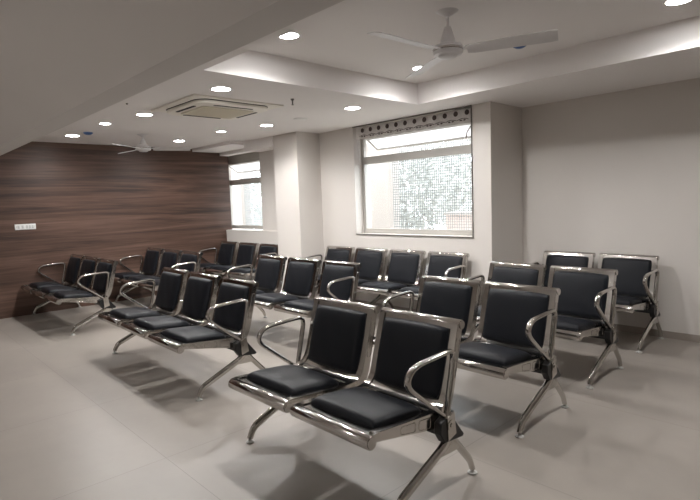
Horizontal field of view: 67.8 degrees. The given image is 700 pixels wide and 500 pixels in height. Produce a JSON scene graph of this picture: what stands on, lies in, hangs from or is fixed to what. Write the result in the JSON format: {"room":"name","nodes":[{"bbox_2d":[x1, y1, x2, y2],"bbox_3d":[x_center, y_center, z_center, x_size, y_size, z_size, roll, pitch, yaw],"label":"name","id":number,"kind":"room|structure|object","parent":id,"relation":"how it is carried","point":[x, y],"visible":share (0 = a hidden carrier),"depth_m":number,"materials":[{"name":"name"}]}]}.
{"room":"hospital interior","nodes":[
{"label":"hospital interior","id":0,"kind":"room"},
{"bbox_2d":[0,141,231,318],"bbox_3d":[-5.228,-0.505,7.533,7.350,2.900,1.000,-7,7,-43],"label":"wall","id":1,"kind":"structure","parent":0,"point":[93,200],"depth_m":8.09,"materials":[{"name":"brown wood"}]},
{"bbox_2d":[15,224,35,229],"bbox_3d":[-4.622,-0.330,7.416,0.252,0.079,0.016,-7,7,-43],"label":"switch plate","id":2,"kind":"object","parent":1,"relation":"attached to","point":[17,226],"visible":1,"depth_m":7.40,"materials":[{"name":"white plastic"}]},
{"bbox_2d":[192,141,243,152],"bbox_3d":[-2.127,-1.738,8.820,0.530,0.050,1.280,-7,7,-43],"label":"trim","id":3,"kind":"structure","parent":1,"relation":"attached to","point":[227,146],"depth_m":8.70,"materials":[{"name":"paint"}]},
{"bbox_2d":[0,0,278,145],"bbox_3d":[-2.525,-1.281,1.795,3.400,0.900,10.980,-7,7,-43],"label":"ceiling","id":4,"kind":"structure","parent":0,"point":[56,56],"depth_m":2.77,"materials":[{"name":"paint"}]},
{"bbox_2d":[0,0,343,155],"bbox_3d":[-1.218,-1.365,3.024,0.190,0.750,10.980,-7,7,-43],"label":"ceiling beam","id":5,"kind":"structure","parent":0,"point":[281,14],"depth_m":2.60,"materials":[{"name":"grey paint"}]},
{"bbox_2d":[0,286,699,499],"bbox_3d":[-1.091,1.197,3.912,8.130,0.120,12.080,-7,7,-43],"label":"floor","id":6,"kind":"structure","parent":0,"point":[80,420],"depth_m":3.33,"materials":[{"name":"tile"}]},
{"bbox_2d":[21,254,118,335],"bbox_3d":[-3.753,0.535,6.969,0.780,0.829,1.939,-7,7,-43],"label":"bench","id":7,"kind":"object","parent":6,"relation":"on","point":[88,279],"visible":0.98,"depth_m":6.67,"materials":[{"name":"silver metal"}]},
{"bbox_2d":[29,282,62,287],"bbox_3d":[-4.282,0.488,7.343,0.350,0.073,0.470,-7,7,-43],"label":"seat cushion","id":8,"kind":"object","parent":7,"relation":"on","point":[36,284],"depth_m":7.22,"materials":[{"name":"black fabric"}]},
{"bbox_2d":[41,286,76,292],"bbox_3d":[-3.845,0.515,6.881,0.350,0.073,0.470,-7,7,-43],"label":"seat cushion","id":9,"kind":"object","parent":7,"relation":"on","point":[49,289],"depth_m":6.76,"materials":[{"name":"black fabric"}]},
{"bbox_2d":[65,257,79,283],"bbox_3d":[-4.036,0.290,7.564,0.134,0.358,0.463,-7,7,-43],"label":"cushion","id":10,"kind":"object","parent":7,"relation":"on","point":[73,266],"depth_m":7.48,"materials":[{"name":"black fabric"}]},
{"bbox_2d":[54,290,93,297],"bbox_3d":[-3.409,0.542,6.419,0.350,0.073,0.470,-7,7,-43],"label":"seat cushion","id":11,"kind":"object","parent":7,"relation":"on","point":[73,293],"depth_m":6.30,"materials":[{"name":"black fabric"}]},
{"bbox_2d":[79,259,94,287],"bbox_3d":[-3.600,0.317,7.101,0.134,0.358,0.463,-7,7,-43],"label":"cushion","id":12,"kind":"object","parent":7,"relation":"on","point":[88,265],"depth_m":7.01,"materials":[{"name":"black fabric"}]},
{"bbox_2d":[93,262,111,292],"bbox_3d":[-3.164,0.344,6.639,0.134,0.358,0.463,-7,7,-43],"label":"cushion","id":13,"kind":"object","parent":7,"relation":"on","point":[100,280],"depth_m":6.57,"materials":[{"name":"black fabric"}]},
{"bbox_2d":[114,247,202,301],"bbox_3d":[-2.917,0.433,7.753,0.780,0.829,1.939,-7,7,-43],"label":"bench","id":14,"kind":"object","parent":6,"relation":"on","point":[156,259],"visible":0.69,"depth_m":7.83,"materials":[{"name":"silver metal"}]},
{"bbox_2d":[115,272,143,277],"bbox_3d":[-3.446,0.387,8.127,0.350,0.073,0.470,-7,7,-43],"label":"seat cushion","id":15,"kind":"object","parent":14,"relation":"on","point":[125,274],"depth_m":7.99,"materials":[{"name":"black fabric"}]},
{"bbox_2d":[128,275,159,280],"bbox_3d":[-3.009,0.414,7.665,0.350,0.073,0.470,-7,7,-43],"label":"seat cushion","id":16,"kind":"object","parent":14,"relation":"on","point":[143,277],"depth_m":7.55,"materials":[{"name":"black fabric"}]},
{"bbox_2d":[142,250,158,273],"bbox_3d":[-3.200,0.188,8.347,0.134,0.358,0.463,-7,7,-43],"label":"cushion","id":17,"kind":"object","parent":14,"relation":"on","point":[150,266],"depth_m":8.26,"materials":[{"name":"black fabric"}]},
{"bbox_2d":[146,279,159,284],"bbox_3d":[-2.573,0.441,7.203,0.350,0.073,0.470,-7,7,-43],"label":"seat cushion","id":18,"kind":"object","parent":14,"relation":"on","point":[156,280],"depth_m":7.10,"materials":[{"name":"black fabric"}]},
{"bbox_2d":[159,252,176,274],"bbox_3d":[-2.764,0.215,7.885,0.134,0.358,0.463,-7,7,-43],"label":"cushion","id":19,"kind":"object","parent":14,"relation":"on","point":[169,259],"depth_m":7.84,"materials":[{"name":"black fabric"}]},
{"bbox_2d":[179,254,196,277],"bbox_3d":[-2.328,0.242,7.423,0.134,0.358,0.463,-7,7,-43],"label":"cushion","id":20,"kind":"object","parent":14,"relation":"on","point":[184,258],"depth_m":7.37,"materials":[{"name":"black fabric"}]},
{"bbox_2d":[98,267,265,400],"bbox_3d":[-1.601,0.661,4.755,0.780,0.829,1.939,-7,7,-42],"label":"bench","id":21,"kind":"object","parent":6,"relation":"on","point":[184,313],"visible":1,"depth_m":4.49,"materials":[{"name":"silver metal"}]},
{"bbox_2d":[110,307,160,318],"bbox_3d":[-2.123,0.614,5.137,0.350,0.073,0.470,-7,7,-42],"label":"seat cushion","id":22,"kind":"object","parent":21,"relation":"on","point":[132,312],"depth_m":5.02,"materials":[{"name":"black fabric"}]},
{"bbox_2d":[133,315,189,329],"bbox_3d":[-1.694,0.642,4.668,0.350,0.073,0.470,-7,7,-42],"label":"seat cushion","id":23,"kind":"object","parent":21,"relation":"on","point":[153,322],"depth_m":4.55,"materials":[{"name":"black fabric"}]},
{"bbox_2d":[155,272,181,309],"bbox_3d":[-1.875,0.416,5.353,0.134,0.358,0.463,-7,7,-42],"label":"cushion","id":24,"kind":"object","parent":21,"relation":"on","point":[169,287],"depth_m":5.28,"materials":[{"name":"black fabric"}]},
{"bbox_2d":[162,326,225,342],"bbox_3d":[-1.265,0.669,4.200,0.350,0.073,0.470,-7,7,-42],"label":"seat cushion","id":25,"kind":"object","parent":21,"relation":"on","point":[188,334],"depth_m":4.09,"materials":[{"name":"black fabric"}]},
{"bbox_2d":[181,277,211,319],"bbox_3d":[-1.446,0.444,4.885,0.134,0.358,0.463,-7,7,-42],"label":"cushion","id":26,"kind":"object","parent":21,"relation":"on","point":[198,291],"depth_m":4.82,"materials":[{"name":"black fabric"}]},
{"bbox_2d":[213,282,248,330],"bbox_3d":[-1.016,0.471,4.416,0.134,0.358,0.463,-7,7,-42],"label":"cushion","id":27,"kind":"object","parent":21,"relation":"on","point":[230,317],"depth_m":4.36,"materials":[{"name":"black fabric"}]},
{"bbox_2d":[199,241,278,277],"bbox_3d":[-1.932,0.313,8.682,0.780,0.829,1.939,-7,7,-43],"label":"bench","id":28,"kind":"object","parent":6,"relation":"on","point":[246,254],"visible":0.68,"depth_m":8.73,"materials":[{"name":"black leather"}]},
{"bbox_2d":[200,263,222,266],"bbox_3d":[-2.460,0.266,9.057,0.350,0.073,0.470,-7,7,-43],"label":"seat cushion","id":29,"kind":"object","parent":28,"relation":"on","point":[201,264],"depth_m":8.91,"materials":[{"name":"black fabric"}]},
{"bbox_2d":[212,265,236,269],"bbox_3d":[-2.024,0.293,8.595,0.350,0.073,0.470,-7,7,-43],"label":"seat cushion","id":30,"kind":"object","parent":28,"relation":"on","point":[224,267],"depth_m":8.47,"materials":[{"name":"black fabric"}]},
{"bbox_2d":[217,243,234,264],"bbox_3d":[-2.215,0.068,9.277,0.134,0.358,0.463,-7,7,-43],"label":"cushion","id":31,"kind":"object","parent":28,"relation":"on","point":[226,255],"depth_m":9.21,"materials":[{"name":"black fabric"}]},
{"bbox_2d":[231,268,255,272],"bbox_3d":[-1.588,0.320,8.133,0.350,0.073,0.470,-7,7,-43],"label":"seat cushion","id":32,"kind":"object","parent":28,"relation":"on","point":[239,270],"depth_m":8.00,"materials":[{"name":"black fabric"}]},
{"bbox_2d":[236,245,254,266],"bbox_3d":[-1.779,0.095,8.815,0.134,0.358,0.463,-7,7,-43],"label":"cushion","id":33,"kind":"object","parent":28,"relation":"on","point":[246,253],"depth_m":8.75,"materials":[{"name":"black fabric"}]},
{"bbox_2d":[258,246,276,255],"bbox_3d":[-1.343,0.122,8.352,0.134,0.358,0.463,-7,7,-43],"label":"cushion","id":34,"kind":"object","parent":28,"relation":"on","point":[262,249],"depth_m":8.34,"materials":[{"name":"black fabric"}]},
{"bbox_2d":[216,254,361,317],"bbox_3d":[-0.740,0.535,5.795,0.780,0.829,1.939,-7,7,-43],"label":"bench","id":35,"kind":"object","parent":6,"relation":"on","point":[338,279],"visible":0.69,"depth_m":5.73,"materials":[{"name":"black leather"}]},
{"bbox_2d":[255,258,280,289],"bbox_3d":[-1.023,0.291,6.389,0.134,0.358,0.463,-7,7,-43],"label":"cushion","id":36,"kind":"object","parent":35,"relation":"on","point":[268,270],"depth_m":6.33,"materials":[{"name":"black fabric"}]},
{"bbox_2d":[255,293,298,301],"bbox_3d":[-0.832,0.516,5.707,0.350,0.073,0.470,-7,7,-43],"label":"seat cushion","id":37,"kind":"object","parent":35,"relation":"on","point":[265,297],"depth_m":5.57,"materials":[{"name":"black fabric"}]},
{"bbox_2d":[284,299,313,309],"bbox_3d":[-0.396,0.543,5.245,0.350,0.073,0.470,-7,7,-43],"label":"seat cushion","id":38,"kind":"object","parent":35,"relation":"on","point":[305,304],"depth_m":5.15,"materials":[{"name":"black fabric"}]},
{"bbox_2d":[284,261,313,295],"bbox_3d":[-0.587,0.317,5.927,0.134,0.358,0.463,-7,7,-43],"label":"cushion","id":39,"kind":"object","parent":35,"relation":"on","point":[299,277],"depth_m":5.88,"materials":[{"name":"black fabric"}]},
{"bbox_2d":[319,265,353,300],"bbox_3d":[-0.151,0.344,5.465,0.134,0.358,0.463,-7,7,-43],"label":"cushion","id":40,"kind":"object","parent":35,"relation":"on","point":[342,290],"depth_m":5.42,"materials":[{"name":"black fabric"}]},
{"bbox_2d":[273,132,323,297],"bbox_3d":[-0.761,-0.480,7.849,0.430,2.475,0.570,-7,7,-43],"label":"column","id":41,"kind":"object","parent":6,"relation":"on","point":[297,166],"visible":0.64,"depth_m":7.63,"materials":[{"name":"paint"}]},
{"bbox_2d":[228,296,477,499],"bbox_3d":[-0.040,0.775,2.905,0.780,0.829,1.269,-7,7,-43],"label":"bench","id":42,"kind":"object","parent":6,"relation":"on","point":[408,389],"visible":1,"depth_m":2.78,"materials":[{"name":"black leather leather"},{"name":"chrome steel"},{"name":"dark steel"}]},
{"bbox_2d":[247,365,338,395],"bbox_3d":[-0.338,0.743,3.036,0.350,0.073,0.470,-7,7,-43],"label":"seat cushion","id":43,"kind":"object","parent":42,"relation":"on","point":[285,380],"depth_m":2.94,"materials":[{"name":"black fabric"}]},
{"bbox_2d":[308,305,365,372],"bbox_3d":[-0.093,0.545,3.256,0.134,0.358,0.463,-7,7,-43],"label":"cushion","id":44,"kind":"object","parent":42,"relation":"on","point":[337,338],"depth_m":3.21,"materials":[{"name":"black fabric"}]},
{"bbox_2d":[311,387,420,428],"bbox_3d":[0.075,0.769,2.598,0.350,0.073,0.470,-7,7,-43],"label":"seat cushion","id":45,"kind":"object","parent":42,"relation":"on","point":[364,408],"depth_m":2.50,"materials":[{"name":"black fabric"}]},
{"bbox_2d":[374,317,448,398],"bbox_3d":[0.320,0.570,2.818,0.134,0.358,0.463,-7,7,-43],"label":"cushion","id":46,"kind":"object","parent":42,"relation":"on","point":[402,342],"depth_m":2.79,"materials":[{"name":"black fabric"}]},
{"bbox_2d":[305,246,469,307],"bbox_3d":[0.290,0.426,6.582,0.780,0.829,2.533,-7,7,-43],"label":"bench","id":47,"kind":"object","parent":6,"relation":"on","point":[404,271],"visible":0.54,"depth_m":6.41,"materials":[{"name":"black leather"}]},
{"bbox_2d":[326,249,349,261],"bbox_3d":[-0.196,0.169,7.392,0.134,0.358,0.463,-7,7,-43],"label":"cushion","id":48,"kind":"object","parent":47,"relation":"on","point":[343,255],"depth_m":7.35,"materials":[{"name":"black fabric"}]},
{"bbox_2d":[358,279,369,283],"bbox_3d":[-0.015,0.394,6.720,0.350,0.073,0.470,-7,7,-43],"label":"seat cushion","id":49,"kind":"object","parent":47,"relation":"on","point":[360,281],"depth_m":6.59,"materials":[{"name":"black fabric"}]},
{"bbox_2d":[356,251,381,278],"bbox_3d":[0.230,0.195,6.940,0.134,0.358,0.463,-7,7,-43],"label":"cushion","id":50,"kind":"object","parent":47,"relation":"on","point":[371,261],"depth_m":6.87,"materials":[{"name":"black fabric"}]},
{"bbox_2d":[361,281,406,288],"bbox_3d":[0.411,0.420,6.268,0.350,0.073,0.470,-7,7,-43],"label":"seat cushion","id":51,"kind":"object","parent":47,"relation":"on","point":[378,284],"depth_m":6.15,"materials":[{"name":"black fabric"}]},
{"bbox_2d":[387,253,418,283],"bbox_3d":[0.657,0.222,6.488,0.134,0.358,0.463,-7,7,-43],"label":"cushion","id":52,"kind":"object","parent":47,"relation":"on","point":[402,268],"depth_m":6.45,"materials":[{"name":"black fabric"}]},
{"bbox_2d":[400,286,419,292],"bbox_3d":[0.838,0.446,5.816,0.350,0.073,0.470,-7,7,-43],"label":"seat cushion","id":53,"kind":"object","parent":47,"relation":"on","point":[415,289],"depth_m":5.78,"materials":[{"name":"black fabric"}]},
{"bbox_2d":[427,255,461,277],"bbox_3d":[1.083,0.248,6.036,0.134,0.358,0.463,-7,7,-43],"label":"cushion","id":54,"kind":"object","parent":47,"relation":"on","point":[437,265],"depth_m":6.02,"materials":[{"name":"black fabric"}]},
{"bbox_2d":[373,275,568,438],"bbox_3d":[0.783,0.671,3.717,0.780,0.829,1.269,-7,7,-43],"label":"bench","id":55,"kind":"object","parent":6,"relation":"on","point":[516,333],"visible":0.66,"depth_m":3.56,"materials":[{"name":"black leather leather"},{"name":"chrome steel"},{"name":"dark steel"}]},
{"bbox_2d":[419,281,471,333],"bbox_3d":[0.730,0.441,4.067,0.134,0.358,0.463,-7,7,-43],"label":"cushion","id":56,"kind":"object","parent":55,"relation":"on","point":[450,299],"depth_m":4.02,"materials":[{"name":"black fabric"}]},
{"bbox_2d":[459,342,531,365],"bbox_3d":[0.897,0.665,3.410,0.350,0.073,0.470,-7,7,-43],"label":"seat cushion","id":57,"kind":"object","parent":55,"relation":"on","point":[487,353],"depth_m":3.29,"materials":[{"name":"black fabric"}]},
{"bbox_2d":[482,289,547,347],"bbox_3d":[1.143,0.467,3.630,0.134,0.358,0.463,-7,7,-43],"label":"cushion","id":58,"kind":"object","parent":55,"relation":"on","point":[506,314],"depth_m":3.60,"materials":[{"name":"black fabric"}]},
{"bbox_2d":[467,261,623,388],"bbox_3d":[1.554,0.575,4.467,0.780,0.829,1.269,-7,7,-43],"label":"bench","id":59,"kind":"object","parent":6,"relation":"on","point":[586,306],"visible":0.59,"depth_m":4.30,"materials":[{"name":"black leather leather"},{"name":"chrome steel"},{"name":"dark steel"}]},
{"bbox_2d":[477,306,481,315],"bbox_3d":[1.256,0.543,4.598,0.350,0.073,0.470,-7,7,-43],"label":"seat cushion","id":60,"kind":"object","parent":59,"relation":"on","point":[479,307],"depth_m":4.51,"materials":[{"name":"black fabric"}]},
{"bbox_2d":[491,267,537,285],"bbox_3d":[1.501,0.345,4.818,0.134,0.358,0.463,-7,7,-43],"label":"cushion","id":61,"kind":"object","parent":59,"relation":"on","point":[514,275],"depth_m":4.79,"materials":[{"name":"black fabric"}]},
{"bbox_2d":[557,316,595,329],"bbox_3d":[1.669,0.569,4.160,0.350,0.073,0.470,-7,7,-43],"label":"seat cushion","id":62,"kind":"object","parent":59,"relation":"on","point":[567,323],"depth_m":3.99,"materials":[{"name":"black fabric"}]},
{"bbox_2d":[552,271,607,318],"bbox_3d":[1.914,0.370,4.380,0.134,0.358,0.463,-7,7,-43],"label":"cushion","id":63,"kind":"object","parent":59,"relation":"on","point":[579,289],"depth_m":4.34,"materials":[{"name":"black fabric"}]},
{"bbox_2d":[530,250,663,352],"bbox_3d":[2.381,0.470,5.289,0.780,0.829,1.269,-7,7,-43],"label":"bench","id":64,"kind":"object","parent":6,"relation":"on","point":[637,279],"visible":0.42,"depth_m":5.12,"materials":[{"name":"black leather"}]},
{"bbox_2d":[544,255,587,286],"bbox_3d":[2.328,0.240,5.640,0.134,0.358,0.463,-7,7,-43],"label":"cushion","id":65,"kind":"object","parent":64,"relation":"on","point":[549,260],"depth_m":5.65,"materials":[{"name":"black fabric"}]},
{"bbox_2d":[601,258,650,296],"bbox_3d":[2.740,0.265,5.202,0.134,0.358,0.463,-7,7,-43],"label":"cushion","id":66,"kind":"object","parent":64,"relation":"on","point":[631,271],"depth_m":5.14,"materials":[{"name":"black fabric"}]},
{"bbox_2d":[616,295,641,304],"bbox_3d":[2.495,0.464,4.982,0.350,0.073,0.470,-7,7,-43],"label":"seat cushion","id":67,"kind":"object","parent":64,"relation":"on","point":[623,300],"depth_m":4.78,"materials":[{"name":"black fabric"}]},
{"bbox_2d":[34,0,699,148],"bbox_3d":[0.424,-1.702,4.554,4.340,0.475,10.980,-7,7,-43],"label":"ceiling","id":68,"kind":"structure","parent":0,"point":[602,46],"depth_m":4.48,"materials":[{"name":"paint"}]},
{"bbox_2d":[82,131,93,134],"bbox_3d":[-3.393,-1.508,6.744,0.144,0.040,0.144,-7,7,-43],"label":"recessed light","id":69,"kind":"object","parent":68,"relation":"in","point":[83,132],"visible":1,"depth_m":6.70,"materials":[{"name":"blue glass"}]},
{"bbox_2d":[135,113,153,115],"bbox_3d":[-2.224,-1.464,5.634,0.186,0.006,0.186,-7,7,-43],"label":"recessed light","id":70,"kind":"object","parent":68,"relation":"in","point":[137,114],"visible":1,"depth_m":5.62,"materials":[{"name":"white plastic"}]},
{"bbox_2d":[111,134,190,153],"bbox_3d":[-2.893,-1.472,7.238,1.130,0.237,1.038,-7,7,-43],"label":"ceiling fan","id":71,"kind":"object","parent":68,"relation":"hanging from","point":[142,147],"visible":1,"depth_m":7.14,"materials":[{"name":"white metal"}]},
{"bbox_2d":[151,94,283,119],"bbox_3d":[-1.374,-1.443,5.391,1.000,0.064,0.960,-7,7,-43],"label":"air conditioner","id":72,"kind":"object","parent":68,"relation":"attached to","point":[194,105],"visible":1,"depth_m":5.20,"materials":[{"name":"white plastic"}]},
{"bbox_2d":[181,106,252,118],"bbox_3d":[-1.373,-1.421,5.393,0.580,0.012,0.490,-7,7,-43],"label":"grille","id":73,"kind":"object","parent":72,"relation":"attached to","point":[205,111],"depth_m":5.33,"materials":[{"name":"beige plastic"}]},
{"bbox_2d":[210,86,231,91],"bbox_3d":[-1.124,-1.403,4.542,0.186,0.006,0.186,-7,7,-43],"label":"recessed light","id":74,"kind":"object","parent":68,"relation":"in","point":[219,88],"visible":1,"depth_m":4.52,"materials":[{"name":"white plastic"}]},
{"bbox_2d":[244,136,272,151],"bbox_3d":[-1.331,-1.654,8.165,0.280,0.155,0.770,-7,7,-43],"label":"trim","id":75,"kind":"structure","parent":68,"relation":"attached to","point":[262,144],"depth_m":8.08,"materials":[{"name":"paint"}]},
{"bbox_2d":[279,31,299,38],"bbox_3d":[-0.452,-1.578,3.831,0.176,0.006,0.176,-7,7,-43],"label":"recessed light","id":76,"kind":"object","parent":68,"relation":"in","point":[292,35],"visible":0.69,"depth_m":3.85,"materials":[{"name":"white plastic"}]},
{"bbox_2d":[344,106,360,109],"bbox_3d":[0.026,-1.550,5.688,0.186,0.006,0.186,-7,7,-43],"label":"recessed light","id":77,"kind":"object","parent":68,"relation":"in","point":[350,107],"visible":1,"depth_m":5.69,"materials":[{"name":"white plastic"}]},
{"bbox_2d":[367,7,557,78],"bbox_3d":[0.559,-1.423,3.367,1.083,0.302,1.283,-7,7,-43],"label":"ceiling fan","id":78,"kind":"object","parent":68,"relation":"hanging from","point":[448,48],"visible":1,"depth_m":3.39,"materials":[{"name":"white metal"}]},
{"bbox_2d":[663,0,691,5],"bbox_3d":[2.152,-1.632,3.409,0.176,0.006,0.176,-7,7,-43],"label":"recessed light","id":79,"kind":"object","parent":68,"relation":"in","point":[667,2],"visible":1,"depth_m":3.44,"materials":[{"name":"white ceramic"}]},
{"bbox_2d":[229,101,522,308],"bbox_3d":[-0.394,-0.749,8.311,0.780,2.900,6.480,-7,7,-43],"label":"wall","id":80,"kind":"structure","parent":0,"point":[496,127],"depth_m":6.13,"materials":[{"name":"paint"}]},
{"bbox_2d":[220,149,250,155],"bbox_3d":[-1.607,-1.726,8.781,0.170,0.105,2.050,-7,7,-43],"label":"trim","id":81,"kind":"structure","parent":80,"relation":"attached to","point":[239,151],"depth_m":9.17,"materials":[{"name":"paint"}]},
{"bbox_2d":[228,152,262,228],"bbox_3d":[-1.813,-1.085,9.622,0.282,1.370,1.440,-7,7,-43],"label":"window","id":82,"kind":"structure","parent":80,"relation":"in","point":[250,165],"depth_m":9.58,"materials":[{"name":"white glass"}]},
{"bbox_2d":[226,230,277,280],"bbox_3d":[-1.521,0.175,8.973,0.120,1.020,2.050,-7,7,-43],"label":"window ledge","id":83,"kind":"object","parent":80,"relation":"attached to","point":[252,236],"visible":0.21,"depth_m":9.04,"materials":[{"name":"paint"}]},
{"bbox_2d":[355,299,415,311],"bbox_3d":[0.614,0.771,6.851,0.012,0.070,2.872,-7,7,-43],"label":"baseboard","id":84,"kind":"structure","parent":80,"relation":"attached to","point":[379,305],"depth_m":7.04,"materials":[{"name":"beige tile"}]},
{"bbox_2d":[352,105,473,237],"bbox_3d":[0.718,-0.912,6.523,0.020,1.477,1.909,-7,7,-43],"label":"window edge trim","id":85,"kind":"structure","parent":80,"relation":"in","point":[470,106],"depth_m":5.99,"materials":[{"name":"grey metal"}]},
{"bbox_2d":[356,108,470,139],"bbox_3d":[0.724,-1.553,6.498,0.026,0.163,1.860,-7,7,-43],"label":"window valance","id":86,"kind":"object","parent":80,"relation":"attached to","point":[459,116],"visible":0.99,"depth_m":6.39,"materials":[{"name":"grey"}]},
{"bbox_2d":[357,140,359,165],"bbox_3d":[0.118,-1.337,7.191,0.020,0.340,0.050,-7,7,-43],"label":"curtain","id":87,"kind":"object","parent":86,"relation":"hanging from","point":[358,142],"visible":1,"depth_m":7.18,"materials":[{"name":"white fabric"}]},
{"bbox_2d":[361,122,471,235],"bbox_3d":[0.918,-0.885,6.720,0.300,1.350,1.900,-7,7,-43],"label":"window","id":88,"kind":"structure","parent":80,"relation":"in","point":[453,132],"depth_m":6.71,"materials":[{"name":"silver metal"}]},
{"bbox_2d":[522,78,699,334],"bbox_3d":[3.996,-0.524,4.154,0.100,2.900,5.600,-7,7,-43],"label":"wall","id":89,"kind":"structure","parent":0,"point":[618,172],"depth_m":5.32,"materials":[{"name":"paint"}]},
{"bbox_2d":[615,324,699,342],"bbox_3d":[3.971,0.887,4.282,0.012,0.070,5.500,-7,7,-43],"label":"baseboard","id":90,"kind":"structure","parent":89,"relation":"attached to","point":[625,328],"depth_m":5.18,"materials":[{"name":"beige tile"}]},
{"label":"outside","id":91,"kind":"structure","parent":0,"visible":0},
{"bbox_3d":[4.726,0.466,21.006,24.600,0.200,36.000,-7,7,-43],"label":"ground","id":92,"kind":"structure","parent":91,"visible":0},
{"bbox_2d":[231,169,251,228],"bbox_3d":[-3.490,-1.031,14.236,0.300,4.600,2.440,-7,7,-43],"label":"column","id":93,"kind":"structure","parent":92,"relation":"on","point":[238,191],"depth_m":13.32,"materials":[{"name":"paint"}]},
{"bbox_2d":[243,171,262,224],"bbox_3d":[-2.318,-1.300,12.877,0.008,2.708,1.088,-7,7,-43],"label":"safety net","id":94,"kind":"object","parent":93,"relation":"attached to","point":[254,201],"visible":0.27,"depth_m":13.00,"materials":[{"name":"grey"}]},
{"bbox_2d":[249,171,262,229],"bbox_3d":[-3.485,-1.957,21.081,3.483,5.201,3.477,-7,7,-43],"label":"leafy tree","id":95,"kind":"object","parent":92,"relation":"on","point":[258,211],"visible":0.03,"depth_m":20.17,"materials":[{"name":"grey plant"}]},
{"bbox_2d":[369,143,399,228],"bbox_3d":[0.104,-0.810,10.429,0.300,4.600,2.120,-7,7,-43],"label":"column","id":96,"kind":"structure","parent":92,"relation":"on","point":[381,175],"depth_m":9.66,"materials":[{"name":"paint"}]},
{"bbox_2d":[392,139,471,229],"bbox_3d":[1.552,-1.062,8.778,0.008,2.708,2.213,-7,7,-43],"label":"safety net","id":97,"kind":"object","parent":96,"relation":"attached to","point":[451,142],"visible":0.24,"depth_m":8.91,"materials":[{"name":"grey fabric"}]},
{"bbox_2d":[398,143,442,228],"bbox_3d":[1.589,-1.667,15.716,2.682,5.245,2.715,-7,7,-43],"label":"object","id":98,"kind":"object","parent":92,"relation":"on","point":[421,224],"visible":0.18,"depth_m":15.05,"materials":[{"name":"grey plant"}]},
{"bbox_2d":[398,145,471,226],"bbox_3d":[3.922,-2.924,19.526,4.462,6.882,4.450,-7,7,-43],"label":"leafy tree","id":99,"kind":"object","parent":92,"relation":"on","point":[443,145],"visible":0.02,"depth_m":19.44,"materials":[{"name":"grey plant"}]},
{"bbox_2d":[428,138,471,223],"bbox_3d":[3.429,-1.440,13.771,2.682,5.019,2.723,-4,6,-18],"label":"leafy tree","id":100,"kind":"object","parent":92,"relation":"on","point":[451,191],"visible":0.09,"depth_m":13.34,"materials":[{"name":"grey plant"}]},
{"bbox_2d":[444,211,471,229],"bbox_3d":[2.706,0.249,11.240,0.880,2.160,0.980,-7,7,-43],"label":"neighbouring building","id":101,"kind":"structure","parent":92,"relation":"on","point":[456,220],"depth_m":10.99,"materials":[{"name":"white"}]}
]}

